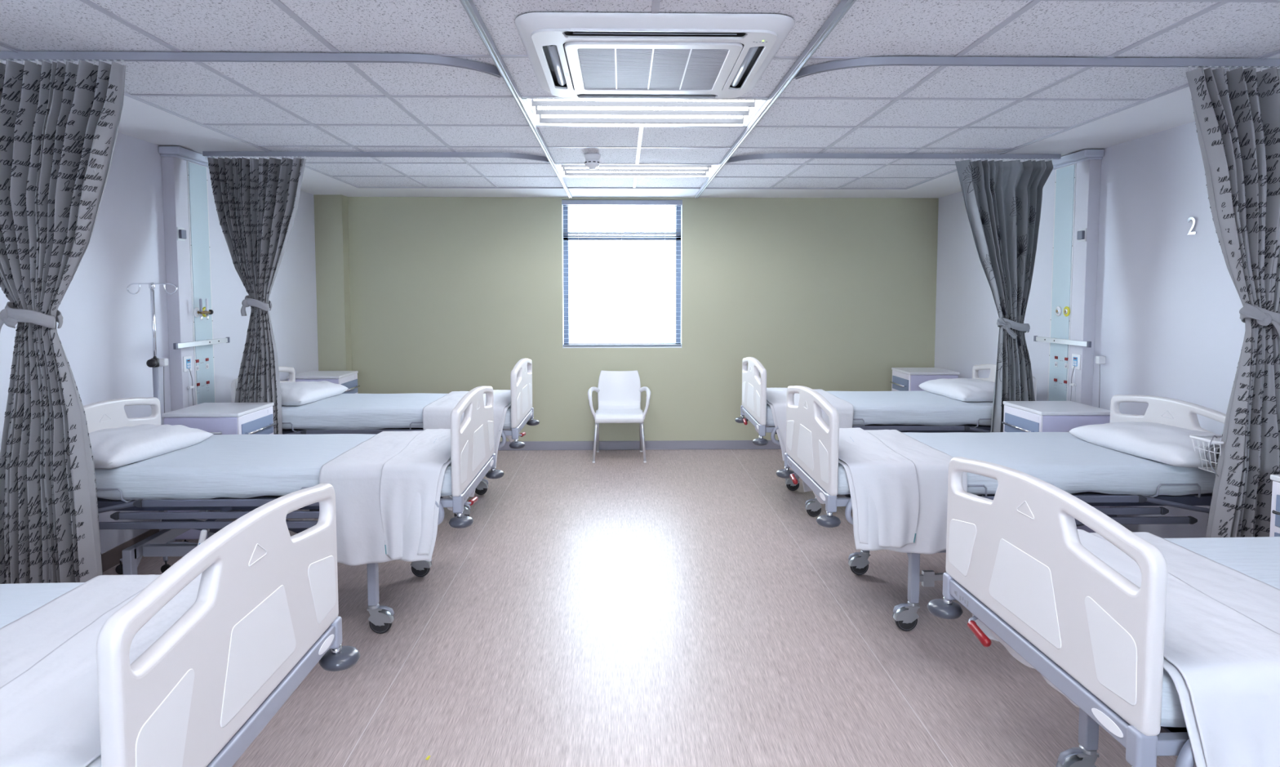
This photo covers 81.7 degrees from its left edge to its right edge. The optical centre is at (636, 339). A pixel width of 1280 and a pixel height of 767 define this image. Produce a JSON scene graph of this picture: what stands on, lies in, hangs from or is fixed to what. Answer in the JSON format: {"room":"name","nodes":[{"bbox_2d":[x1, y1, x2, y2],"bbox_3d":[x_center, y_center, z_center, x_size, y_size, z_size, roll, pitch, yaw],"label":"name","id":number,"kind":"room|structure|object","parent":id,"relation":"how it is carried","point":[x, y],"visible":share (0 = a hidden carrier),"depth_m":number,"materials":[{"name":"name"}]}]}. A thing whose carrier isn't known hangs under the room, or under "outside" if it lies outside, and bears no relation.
{"room":"hospital room","nodes":[
{"label":"hospital room","id":0,"kind":"room"},
{"bbox_2d":[0,132,318,553],"bbox_3d":[-3.019,0.089,1.952,0.200,2.657,10.405,0,4,-1],"label":"wall","id":1,"kind":"structure","parent":0,"point":[104,334],"depth_m":4.43,"materials":[{"name":"white paint"}]},
{"bbox_2d":[101,528,159,571],"bbox_3d":[-2.913,1.370,1.959,0.008,0.100,10.255,0,4,-1],"label":"baseboard","id":2,"kind":"structure","parent":1,"relation":"attached to","point":[111,557],"depth_m":4.22,"materials":[{"name":"grey plastic"}]},
{"bbox_2d":[159,357,168,413],"bbox_3d":[-2.950,0.333,4.622,0.045,0.435,0.040,0,4,-1],"label":"wall bracket","id":3,"kind":"object","parent":1,"relation":"attached to","point":[163,362],"visible":0.8,"depth_m":4.61,"materials":[{"name":"white plastic"}]},
{"bbox_2d":[158,146,230,410],"bbox_3d":[-2.896,0.001,4.825,0.163,2.432,0.639,0,4,-1],"label":"panel","id":4,"kind":"object","parent":1,"relation":"attached to","point":[184,171],"visible":0.82,"depth_m":4.78,"materials":[{"name":"white"}]},
{"bbox_2d":[193,306,199,317],"bbox_3d":[-2.891,-0.179,4.866,0.007,0.068,0.068,0,4,-1],"label":"outlet","id":5,"kind":"object","parent":4,"relation":"attached to","point":[196,309],"depth_m":4.85,"materials":[{"name":"white plastic"}]},
{"bbox_2d":[202,306,205,316],"bbox_3d":[-2.893,-0.185,4.961,0.007,0.068,0.068,0,4,-1],"label":"outlet","id":6,"kind":"object","parent":4,"relation":"attached to","point":[203,308],"depth_m":4.94,"materials":[{"name":"yellow plastic"}]},
{"bbox_2d":[199,298,213,319],"bbox_3d":[-2.862,-0.200,4.888,0.067,0.140,0.132,0,4,-1],"label":"meter","id":7,"kind":"object","parent":4,"relation":"attached to","point":[207,311],"visible":1,"depth_m":4.88,"materials":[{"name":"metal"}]},
{"bbox_2d":[0,0,1279,198],"bbox_3d":[0.059,-1.142,1.936,6.360,0.200,10.805,0,4,-1],"label":"ceiling","id":8,"kind":"structure","parent":0,"point":[869,28],"depth_m":3.30,"materials":[{"name":"tile"}]},
{"bbox_2d":[0,50,502,77],"bbox_3d":[-1.732,-1.082,2.848,2.392,0.030,0.188,0,4,-6],"label":"track","id":9,"kind":"object","parent":8,"relation":"attached to","point":[104,55],"visible":0.99,"depth_m":2.83,"materials":[{"name":"silver metal"}]},
{"bbox_2d":[0,58,125,583],"bbox_3d":[-2.271,0.015,2.872,0.625,2.170,0.187,0,4,-1],"label":"curtain","id":10,"kind":"object","parent":9,"relation":"hanging from","point":[60,122],"visible":0.93,"depth_m":2.85,"materials":[{"name":"grey fabric"}]},
{"bbox_2d":[202,151,549,162],"bbox_3d":[-1.694,-1.208,4.846,2.237,0.030,0.186,0,4,-6],"label":"track","id":11,"kind":"object","parent":8,"relation":"attached to","point":[416,154],"visible":0.99,"depth_m":4.82,"materials":[{"name":"silver metal"}]},
{"bbox_2d":[204,155,306,434],"bbox_3d":[-2.478,-0.126,4.786,0.653,2.130,0.312,0,4,-1],"label":"curtain","id":12,"kind":"object","parent":11,"relation":"hanging from","point":[256,201],"visible":0.75,"depth_m":4.77,"materials":[{"name":"grey fabric"}]},
{"bbox_2d":[459,0,572,197],"bbox_3d":[-0.519,-1.021,1.854,0.026,0.028,10.210,0,4,-1],"label":"rail","id":13,"kind":"object","parent":8,"relation":"attached to","point":[468,6],"visible":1,"depth_m":3.05,"materials":[{"name":"silver metal"}]},
{"bbox_2d":[583,152,600,169],"bbox_3d":[-0.296,-1.181,4.931,0.112,0.098,0.112,0,4,-1],"label":"smoke detector","id":14,"kind":"object","parent":8,"relation":"attached to","point":[592,162],"visible":1,"depth_m":4.89,"materials":[{"name":"white plastic"}]},
{"bbox_2d":[555,164,717,177],"bbox_3d":[-0.003,-1.319,5.586,1.176,0.097,0.576,0,4,-1],"label":"ceiling light","id":15,"kind":"object","parent":8,"relation":"attached to","point":[566,170],"visible":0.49,"depth_m":5.68,"materials":[{"name":"white plastic"}]},
{"bbox_2d":[0,0,1279,188],"bbox_3d":[0.069,-1.051,1.997,4.824,0.013,9.023,0,4,-1],"label":"grid","id":16,"kind":"structure","parent":8,"relation":"attached to","point":[655,3],"depth_m":3.52,"materials":[{"name":"grey metal"}]},
{"bbox_2d":[0,44,1279,189],"bbox_3d":[0.069,-1.048,2.000,4.812,0.016,9.006,0,4,-1],"label":"trim","id":17,"kind":"structure","parent":8,"relation":"attached to","point":[1,45],"depth_m":4.67,"materials":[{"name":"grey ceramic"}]},
{"bbox_2d":[522,97,766,126],"bbox_3d":[0.033,-1.206,3.790,1.176,0.097,0.576,0,4,-1],"label":"ceiling light","id":18,"kind":"object","parent":8,"relation":"attached to","point":[544,111],"visible":0.68,"depth_m":3.87,"materials":[{"name":"white"}]},
{"bbox_2d":[515,12,794,98],"bbox_3d":[0.055,-1.078,2.910,0.952,0.050,0.952,0,4,-1],"label":"air conditioner","id":19,"kind":"object","parent":8,"relation":"attached to","point":[571,55],"visible":1,"depth_m":2.70,"materials":[{"name":"white plastic"}]},
{"bbox_2d":[564,41,742,93],"bbox_3d":[0.055,-1.059,2.911,0.634,0.012,0.634,0,4,-1],"label":"grille","id":20,"kind":"object","parent":19,"relation":"attached to","point":[595,67],"depth_m":2.86,"materials":[{"name":"grey plastic"}]},
{"bbox_2d":[694,0,856,198],"bbox_3d":[0.666,-1.024,1.878,0.026,0.028,10.210,0,4,-1],"label":"rail","id":21,"kind":"object","parent":8,"relation":"attached to","point":[844,6],"visible":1,"depth_m":3.06,"materials":[{"name":"silver metal"}]},
{"bbox_2d":[725,153,1061,163],"bbox_3d":[1.706,-1.214,4.915,2.212,0.030,0.186,0,4,4],"label":"track","id":22,"kind":"object","parent":8,"relation":"attached to","point":[762,156],"visible":0.98,"depth_m":4.89,"materials":[{"name":"silver metal"}]},
{"bbox_2d":[955,158,1053,431],"bbox_3d":[2.448,-0.134,4.867,0.660,2.130,0.309,0,4,-3],"label":"curtain","id":23,"kind":"object","parent":22,"relation":"hanging from","point":[1002,200],"visible":0.77,"depth_m":4.87,"materials":[{"name":"grey fabric"}]},
{"bbox_2d":[792,56,1279,79],"bbox_3d":[1.825,-1.089,2.920,2.367,0.030,0.188,0,4,4],"label":"track","id":24,"kind":"object","parent":8,"relation":"attached to","point":[881,60],"visible":0.98,"depth_m":2.90,"materials":[{"name":"silver metal"}]},
{"bbox_2d":[1185,66,1279,537],"bbox_3d":[2.488,0.005,2.976,0.633,2.170,0.190,0,4,-1],"label":"curtain","id":25,"kind":"object","parent":24,"relation":"hanging from","point":[1237,111],"visible":0.84,"depth_m":2.94,"materials":[{"name":"grey fabric"}]},
{"bbox_2d":[102,448,1177,766],"bbox_3d":[0.060,1.460,2.100,6.360,0.100,10.805,0,4,-1],"label":"floor","id":26,"kind":"structure","parent":0,"point":[677,607],"depth_m":3.21,"materials":[{"name":"laminate"}]},
{"bbox_2d":[115,282,197,573],"bbox_3d":[-2.708,0.478,4.204,0.453,1.598,0.400,0,4,-1],"label":"stand","id":27,"kind":"object","parent":26,"relation":"on","point":[153,362],"visible":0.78,"depth_m":4.14,"materials":[{"name":"grey metal"}]},
{"bbox_2d":[161,402,275,541],"bbox_3d":[-2.511,0.835,4.507,0.474,0.844,0.472,0,4,-1],"label":"base cabinet","id":28,"kind":"object","parent":26,"relation":"on","point":[215,418],"visible":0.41,"depth_m":4.33,"materials":[{"name":"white laminate"}]},
{"bbox_2d":[96,483,359,766],"bbox_3d":[-1.732,0.908,1.586,1.958,1.068,0.960,0,4,-1],"label":"hospital bed","id":29,"kind":"object","parent":26,"relation":"on","point":[264,611],"visible":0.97,"depth_m":1.45,"materials":[{"name":"grey plastic"}]},
{"bbox_2d":[0,582,84,627],"bbox_3d":[-1.725,0.790,1.579,1.774,0.263,0.832,0,4,-1],"label":"mattress","id":30,"kind":"object","parent":29,"relation":"on","point":[17,600],"visible":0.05,"depth_m":1.85,"materials":[{"name":"white fabric"}]},
{"bbox_2d":[0,573,201,766],"bbox_3d":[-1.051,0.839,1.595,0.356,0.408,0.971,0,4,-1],"label":"sheet","id":31,"kind":"object","parent":30,"relation":"on","point":[49,713],"visible":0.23,"depth_m":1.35,"materials":[{"name":"white fabric"}]},
{"bbox_2d":[83,386,504,633],"bbox_3d":[-1.703,0.778,3.648,1.958,1.068,0.960,0,4,-1],"label":"hospital bed","id":32,"kind":"object","parent":26,"relation":"on","point":[473,455],"visible":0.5,"depth_m":3.32,"materials":[{"name":"grey plastic"}]},
{"bbox_2d":[94,433,464,510],"bbox_3d":[-1.696,0.672,3.640,1.771,0.286,0.830,0,4,-1],"label":"mattress","id":33,"kind":"object","parent":32,"relation":"on","point":[220,465],"visible":0.42,"depth_m":3.25,"materials":[{"name":"white fabric"}]},
{"bbox_2d":[88,423,213,468],"bbox_3d":[-2.429,0.477,3.489,0.460,0.120,0.660,0,4,6],"label":"pillow","id":34,"kind":"object","parent":33,"relation":"on","point":[111,447],"visible":0.73,"depth_m":3.39,"materials":[{"name":"white fabric"}]},
{"bbox_2d":[319,430,475,565],"bbox_3d":[-1.107,0.730,3.656,0.551,0.433,0.960,0,4,-1],"label":"sheet","id":35,"kind":"object","parent":33,"relation":"on","point":[354,475],"visible":0.53,"depth_m":3.21,"materials":[{"name":"white fabric"}]},
{"bbox_2d":[379,428,450,559],"bbox_3d":[-0.993,0.713,3.657,0.296,0.414,0.966,0,4,-1],"label":"sheet","id":36,"kind":"object","parent":35,"relation":"on","point":[417,468],"visible":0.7,"depth_m":3.20,"materials":[{"name":"white fabric"}]},
{"bbox_2d":[286,370,359,393],"bbox_3d":[-2.695,0.715,6.420,0.474,0.844,0.472,0,4,-1],"label":"base cabinet","id":37,"kind":"object","parent":26,"relation":"on","point":[348,379],"visible":0.25,"depth_m":6.33,"materials":[{"name":"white laminate"}]},
{"bbox_2d":[231,358,539,515],"bbox_3d":[-1.721,0.675,5.279,1.958,1.068,0.960,0,4,-1],"label":"hospital bed","id":38,"kind":"object","parent":26,"relation":"on","point":[521,375],"visible":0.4,"depth_m":4.95,"materials":[{"name":"grey plastic"}]},
{"bbox_2d":[281,392,514,441],"bbox_3d":[-1.714,0.570,5.273,1.772,0.287,0.833,0,4,-1],"label":"mattress","id":39,"kind":"object","parent":38,"relation":"on","point":[342,411],"visible":0.48,"depth_m":4.87,"materials":[{"name":"white fabric"}]},
{"bbox_2d":[280,380,348,405],"bbox_3d":[-2.446,0.363,5.285,0.470,0.123,0.690,0,4,5],"label":"pillow","id":40,"kind":"object","parent":39,"relation":"on","point":[293,393],"visible":0.68,"depth_m":5.18,"materials":[{"name":"white fabric"}]},
{"bbox_2d":[422,391,511,466],"bbox_3d":[-1.128,0.615,5.287,0.568,0.408,0.973,0,4,-1],"label":"sheet","id":41,"kind":"object","parent":39,"relation":"on","point":[437,414],"visible":0.13,"depth_m":4.84,"materials":[{"name":"white fabric"}]},
{"bbox_2d":[461,389,511,452],"bbox_3d":[-1.028,0.596,5.289,0.330,0.387,0.965,0,4,-1],"label":"sheet","id":42,"kind":"object","parent":41,"relation":"on","point":[501,397],"visible":0.3,"depth_m":4.89,"materials":[{"name":"white fabric"}]},
{"bbox_2d":[587,369,650,462],"bbox_3d":[-0.163,0.707,6.952,0.582,0.792,0.520,0,4,-1],"label":"armchair","id":43,"kind":"object","parent":26,"relation":"on","point":[619,392],"visible":1,"depth_m":7.12,"materials":[{"name":"white plastic"}]},
{"bbox_2d":[734,356,1036,516],"bbox_3d":[1.754,0.665,5.405,1.958,1.068,0.960,0,4,0],"label":"hospital bed","id":44,"kind":"object","parent":26,"relation":"on","point":[753,406],"visible":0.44,"depth_m":5.06,"materials":[{"name":"grey plastic"}]},
{"bbox_2d":[754,390,992,432],"bbox_3d":[1.747,0.560,5.400,1.772,0.289,0.832,0,4,0],"label":"mattress","id":45,"kind":"object","parent":44,"relation":"on","point":[924,407],"visible":0.52,"depth_m":5.00,"materials":[{"name":"white fabric"}]},
{"bbox_2d":[766,388,853,460],"bbox_3d":[1.168,0.596,5.398,0.572,0.389,0.962,0,4,0],"label":"sheet","id":46,"kind":"object","parent":45,"relation":"on","point":[845,409],"visible":0.19,"depth_m":4.95,"materials":[{"name":"white fabric"}]},
{"bbox_2d":[766,387,799,452],"bbox_3d":[1.060,0.577,5.396,0.327,0.366,0.966,0,4,0],"label":"sheet","id":47,"kind":"object","parent":46,"relation":"on","point":[777,397],"visible":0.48,"depth_m":4.97,"materials":[{"name":"white fabric"}]},
{"bbox_2d":[918,377,995,401],"bbox_3d":[2.452,0.351,5.443,0.470,0.122,0.690,0,4,-6],"label":"pillow","id":48,"kind":"object","parent":45,"relation":"on","point":[966,389],"visible":0.8,"depth_m":5.28,"materials":[{"name":"white fabric"}]},
{"bbox_2d":[889,367,959,391],"bbox_3d":[2.584,0.693,6.725,0.474,0.844,0.472,0,4,-1],"label":"base cabinet","id":49,"kind":"object","parent":26,"relation":"on","point":[904,379],"visible":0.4,"depth_m":6.50,"materials":[{"name":"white laminate"}]},
{"bbox_2d":[775,385,1226,631],"bbox_3d":[1.759,0.773,3.692,1.958,1.068,0.960,0,4,-1],"label":"hospital bed","id":50,"kind":"object","parent":26,"relation":"on","point":[811,453],"visible":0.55,"depth_m":3.38,"materials":[{"name":"white plastic"}]},
{"bbox_2d":[813,431,1216,503],"bbox_3d":[1.752,0.666,3.685,1.774,0.284,0.834,0,4,-1],"label":"mattress","id":51,"kind":"object","parent":50,"relation":"on","point":[1072,464],"visible":0.41,"depth_m":3.30,"materials":[{"name":"white fabric"}]},
{"bbox_2d":[802,429,967,554],"bbox_3d":[1.163,0.707,3.675,0.552,0.393,0.962,0,4,-1],"label":"sheet","id":52,"kind":"object","parent":51,"relation":"on","point":[931,464],"visible":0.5,"depth_m":3.23,"materials":[{"name":"white fabric"}]},
{"bbox_2d":[838,427,919,547],"bbox_3d":[1.062,0.689,3.673,0.364,0.372,0.973,0,4,-1],"label":"sheet","id":53,"kind":"object","parent":52,"relation":"on","point":[877,471],"visible":0.68,"depth_m":3.22,"materials":[{"name":"white fabric"}]},
{"bbox_2d":[1067,421,1222,467],"bbox_3d":[2.516,0.471,3.528,0.470,0.123,0.720,0,4,-7],"label":"pillow","id":54,"kind":"object","parent":51,"relation":"on","point":[1171,445],"visible":0.8,"depth_m":3.42,"materials":[{"name":"white fabric"}]},
{"bbox_2d":[1001,400,1110,532],"bbox_3d":[2.562,0.828,4.583,0.474,0.844,0.472,0,4,-1],"label":"base cabinet","id":55,"kind":"object","parent":26,"relation":"on","point":[1019,415],"visible":0.32,"depth_m":4.40,"materials":[{"name":"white laminate"}]},
{"bbox_2d":[926,456,1195,766],"bbox_3d":[1.919,0.882,1.957,1.958,1.068,0.960,0,4,-2],"label":"hospital bed","id":56,"kind":"object","parent":26,"relation":"on","point":[1017,560],"visible":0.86,"depth_m":1.74,"materials":[{"name":"grey plastic"}]},
{"bbox_2d":[988,536,1279,726],"bbox_3d":[1.911,0.768,1.950,1.773,0.271,0.831,0,4,-2],"label":"mattress","id":57,"kind":"object","parent":56,"relation":"on","point":[1258,557],"visible":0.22,"depth_m":2.11,"materials":[{"name":"white fabric"}]},
{"bbox_2d":[972,531,1279,766],"bbox_3d":[1.336,0.846,1.931,0.590,0.449,0.966,0,4,-2],"label":"sheet","id":58,"kind":"object","parent":57,"relation":"on","point":[1258,600],"visible":0.2,"depth_m":1.86,"materials":[{"name":"white fabric"}]},
{"bbox_2d":[1077,528,1279,766],"bbox_3d":[1.246,0.827,1.926,0.371,0.428,0.967,0,4,-2],"label":"sheet","id":59,"kind":"object","parent":58,"relation":"on","point":[1228,661],"visible":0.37,"depth_m":1.49,"materials":[{"name":"white fabric"}]},
{"bbox_2d":[1269,474,1279,536],"bbox_3d":[2.636,0.949,2.663,0.474,0.844,0.472,0,4,-1],"label":"base cabinet","id":60,"kind":"object","parent":26,"relation":"on","point":[1275,504],"visible":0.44,"depth_m":2.81,"materials":[{"name":"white plastic"}]},
{"bbox_2d":[347,196,938,440],"bbox_3d":[-0.047,-0.250,7.314,6.360,2.657,0.220,0,4,-1],"label":"wall","id":61,"kind":"structure","parent":0,"point":[448,294],"depth_m":7.20,"materials":[{"name":"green paint"}]},
{"bbox_2d":[313,194,351,370],"bbox_3d":[-2.898,-0.134,7.084,0.270,2.457,0.160,0,4,-1],"label":"wall pier","id":62,"kind":"object","parent":61,"relation":"attached to","point":[331,211],"visible":0.64,"depth_m":6.99,"materials":[{"name":"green paint"}]},
{"bbox_2d":[561,199,682,347],"bbox_3d":[-0.141,-0.639,7.255,1.166,1.434,0.145,0,4,-1],"label":"window","id":63,"kind":"structure","parent":61,"relation":"in","point":[565,241],"depth_m":7.26,"materials":[{"name":"grey metal"}]},
{"bbox_2d":[561,200,682,346],"bbox_3d":[-0.141,-0.642,7.213,1.160,1.418,0.056,0,4,-1],"label":"blind","id":64,"kind":"object","parent":63,"relation":"attached to","point":[621,202],"visible":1,"depth_m":7.20,"materials":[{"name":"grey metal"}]},
{"bbox_2d":[497,440,781,450],"bbox_3d":[0.086,1.039,7.281,5.700,0.088,0.014,0,4,-1],"label":"baseboard","id":65,"kind":"structure","parent":61,"relation":"attached to","point":[670,444],"depth_m":7.28,"materials":[{"name":"grey plastic"}]},
{"bbox_2d":[934,121,1244,537],"bbox_3d":[3.139,0.079,2.075,0.200,2.657,10.405,0,4,-1],"label":"wall","id":66,"kind":"structure","parent":0,"point":[1169,324],"depth_m":4.40,"materials":[{"name":"white paint"}]},
{"bbox_2d":[1033,149,1104,405],"bbox_3d":[2.900,-0.009,4.941,0.163,2.432,0.639,0,4,-1],"label":"panel","id":67,"kind":"object","parent":66,"relation":"attached to","point":[1071,340],"visible":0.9,"depth_m":4.90,"materials":[{"name":"white"}]},
{"bbox_2d":[1055,306,1061,315],"bbox_3d":[2.891,-0.195,5.077,0.007,0.068,0.068,0,4,-1],"label":"outlet","id":68,"kind":"object","parent":67,"relation":"attached to","point":[1058,308],"depth_m":5.07,"materials":[{"name":"white plastic"}]},
{"bbox_2d":[1063,306,1070,316],"bbox_3d":[2.893,-0.189,4.982,0.007,0.068,0.068,0,4,-1],"label":"outlet","id":69,"kind":"object","parent":67,"relation":"attached to","point":[1066,308],"depth_m":4.97,"materials":[{"name":"yellow plastic"}]},
{"bbox_2d":[1095,355,1106,407],"bbox_3d":[2.964,0.322,4.740,0.045,0.435,0.040,0,4,-1],"label":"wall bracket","id":70,"kind":"object","parent":66,"relation":"attached to","point":[1100,360],"visible":0.91,"depth_m":4.71,"materials":[{"name":"white plastic"}]},
{"bbox_2d":[1186,217,1196,235],"bbox_3d":[2.994,-0.613,3.988,0.010,0.095,0.060,0,4,-1],"label":"number","id":71,"kind":"object","parent":66,"relation":"attached to","point":[1193,219],"visible":1,"depth_m":3.98,"materials":[{"name":"silver metal"}]},
{"bbox_3d":[2.634,0.830,3.157,0.333,1.019,0.159,0,4,-1],"label":"stand","id":72,"kind":"object","parent":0,"visible":0},
{"bbox_2d":[1189,434,1224,473],"bbox_3d":[2.529,0.486,3.138,0.283,0.143,0.163,0,4,-1],"label":"wire basket","id":73,"kind":"object","parent":72,"relation":"attached to","point":[1197,437],"visible":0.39,"depth_m":3.16,"materials":[{"name":"white metal"}]},
{"bbox_2d":[1204,444,1219,462],"bbox_3d":[2.484,0.489,3.172,0.097,0.078,0.036,0,4,-1],"label":"tube","id":74,"kind":"object","parent":73,"relation":"in","point":[1211,445],"visible":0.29,"depth_m":3.17,"materials":[{"name":"grey plastic"}]},
{"bbox_2d":[1208,435,1218,476],"bbox_3d":[2.450,0.496,3.089,0.179,0.199,0.059,0,4,-1],"label":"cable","id":75,"kind":"object","parent":73,"relation":"hanging from","point":[1214,435],"visible":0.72,"depth_m":3.06,"materials":[{"name":"grey plastic"}]},
{"bbox_2d":[1216,447,1219,459],"bbox_3d":[2.526,0.484,3.137,0.128,0.102,0.049,0,4,-1],"label":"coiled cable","id":76,"kind":"object","parent":73,"relation":"in","point":[1218,451],"visible":0.04,"depth_m":3.14,"materials":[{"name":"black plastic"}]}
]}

